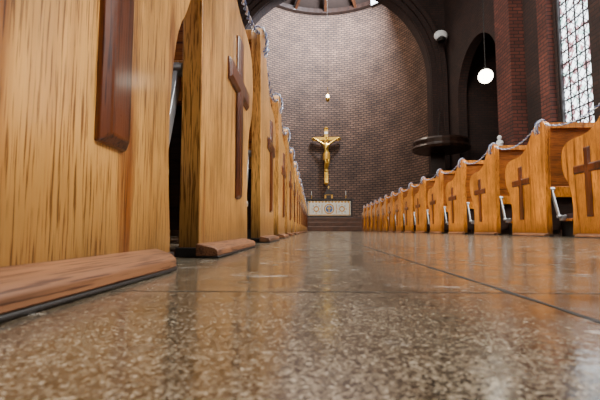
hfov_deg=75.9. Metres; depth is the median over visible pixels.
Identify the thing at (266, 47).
garland
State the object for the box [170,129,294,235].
pew
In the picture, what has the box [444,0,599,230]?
wall
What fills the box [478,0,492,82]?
globe pendant lamp
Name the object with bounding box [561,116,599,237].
pew
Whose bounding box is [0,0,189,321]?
pew
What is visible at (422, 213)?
pew
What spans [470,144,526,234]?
pew
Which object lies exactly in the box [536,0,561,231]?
brick pier
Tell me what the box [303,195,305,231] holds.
pew
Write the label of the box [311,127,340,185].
crucifix
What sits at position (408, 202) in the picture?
pew
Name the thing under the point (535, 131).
garland
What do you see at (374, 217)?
pew
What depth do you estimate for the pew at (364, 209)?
13.42 m
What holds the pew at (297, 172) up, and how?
on the floor
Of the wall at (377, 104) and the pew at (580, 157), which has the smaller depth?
the pew at (580, 157)
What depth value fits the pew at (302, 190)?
8.22 m
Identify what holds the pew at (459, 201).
on the floor
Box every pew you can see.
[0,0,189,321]
[169,0,255,257]
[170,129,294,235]
[245,28,279,242]
[247,96,288,238]
[289,149,297,234]
[294,163,299,233]
[297,172,301,232]
[299,180,302,232]
[301,185,303,232]
[302,190,304,231]
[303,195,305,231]
[362,206,365,230]
[365,204,414,231]
[368,202,471,231]
[372,200,444,231]
[376,198,415,231]
[381,195,470,231]
[387,192,398,231]
[395,188,448,231]
[403,184,468,232]
[414,178,435,232]
[428,170,560,233]
[445,159,484,233]
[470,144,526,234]
[505,121,595,236]
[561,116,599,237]
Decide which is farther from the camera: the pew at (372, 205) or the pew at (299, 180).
the pew at (372, 205)
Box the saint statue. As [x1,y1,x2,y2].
[496,135,503,144]
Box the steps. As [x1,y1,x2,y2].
[307,218,395,230]
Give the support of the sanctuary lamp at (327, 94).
hanging from the apse roof
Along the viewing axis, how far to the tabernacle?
19.02 m
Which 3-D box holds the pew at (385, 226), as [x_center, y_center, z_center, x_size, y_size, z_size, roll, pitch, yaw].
[3.560,0.344,9.485,3.042,0.887,0.724,0,-4,2]
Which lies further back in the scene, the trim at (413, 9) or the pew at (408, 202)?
the trim at (413, 9)
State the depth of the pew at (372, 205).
11.78 m
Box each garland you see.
[241,0,307,207]
[363,103,599,208]
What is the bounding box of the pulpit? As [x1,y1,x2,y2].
[411,111,470,177]
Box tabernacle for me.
[323,186,333,197]
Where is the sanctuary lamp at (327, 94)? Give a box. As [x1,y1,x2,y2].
[326,43,329,101]
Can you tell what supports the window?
in the wall at (472, 104)
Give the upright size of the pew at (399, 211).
0.887 m
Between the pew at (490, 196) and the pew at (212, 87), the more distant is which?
the pew at (490, 196)
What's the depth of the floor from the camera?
0.20 m
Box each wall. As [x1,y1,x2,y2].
[255,4,428,217]
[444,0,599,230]
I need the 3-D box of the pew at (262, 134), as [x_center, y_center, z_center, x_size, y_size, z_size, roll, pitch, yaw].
[-1.627,-0.252,1.838,3.042,0.887,0.724,0,-4,2]
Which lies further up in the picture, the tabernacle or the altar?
the tabernacle
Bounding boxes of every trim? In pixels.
[113,233,599,322]
[239,0,449,170]
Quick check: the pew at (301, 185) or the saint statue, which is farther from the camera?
the saint statue
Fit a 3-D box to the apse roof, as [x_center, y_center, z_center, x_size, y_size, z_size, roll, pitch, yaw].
[1.455,-12.525,21.058,10.000,2.259,5.080,0,-4,2]
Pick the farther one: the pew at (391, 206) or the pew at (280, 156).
the pew at (391, 206)
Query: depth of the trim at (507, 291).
0.31 m
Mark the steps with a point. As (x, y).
(314, 224)
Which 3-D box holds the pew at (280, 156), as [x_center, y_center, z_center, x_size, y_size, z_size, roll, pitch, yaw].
[-1.600,-0.190,2.635,3.042,0.887,0.724,0,-4,2]
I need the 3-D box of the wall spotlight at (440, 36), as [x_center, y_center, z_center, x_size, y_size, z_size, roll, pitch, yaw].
[6.155,-7.141,16.983,0.600,0.535,0.851,0,-4,2]
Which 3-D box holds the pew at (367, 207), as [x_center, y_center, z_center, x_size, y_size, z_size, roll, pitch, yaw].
[3.668,0.592,12.673,3.042,0.887,0.724,0,-4,2]
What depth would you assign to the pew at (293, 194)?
3.94 m
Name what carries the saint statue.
attached to the brick pier at (508, 14)
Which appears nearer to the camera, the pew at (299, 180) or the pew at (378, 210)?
the pew at (299, 180)
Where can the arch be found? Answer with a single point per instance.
(434, 8)
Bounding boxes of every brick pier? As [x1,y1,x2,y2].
[493,0,528,144]
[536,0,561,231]
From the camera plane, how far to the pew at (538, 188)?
2.95 m
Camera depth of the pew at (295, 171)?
4.87 m
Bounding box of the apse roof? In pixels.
[276,0,379,14]
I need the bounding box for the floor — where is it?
[0,231,599,399]
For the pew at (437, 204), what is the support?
on the floor
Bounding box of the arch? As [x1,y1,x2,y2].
[237,0,445,173]
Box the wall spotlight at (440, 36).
[434,30,447,42]
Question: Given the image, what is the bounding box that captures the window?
[556,0,594,121]
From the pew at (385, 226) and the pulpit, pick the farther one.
the pulpit
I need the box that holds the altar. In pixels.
[305,198,353,217]
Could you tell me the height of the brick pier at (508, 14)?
13.040 m

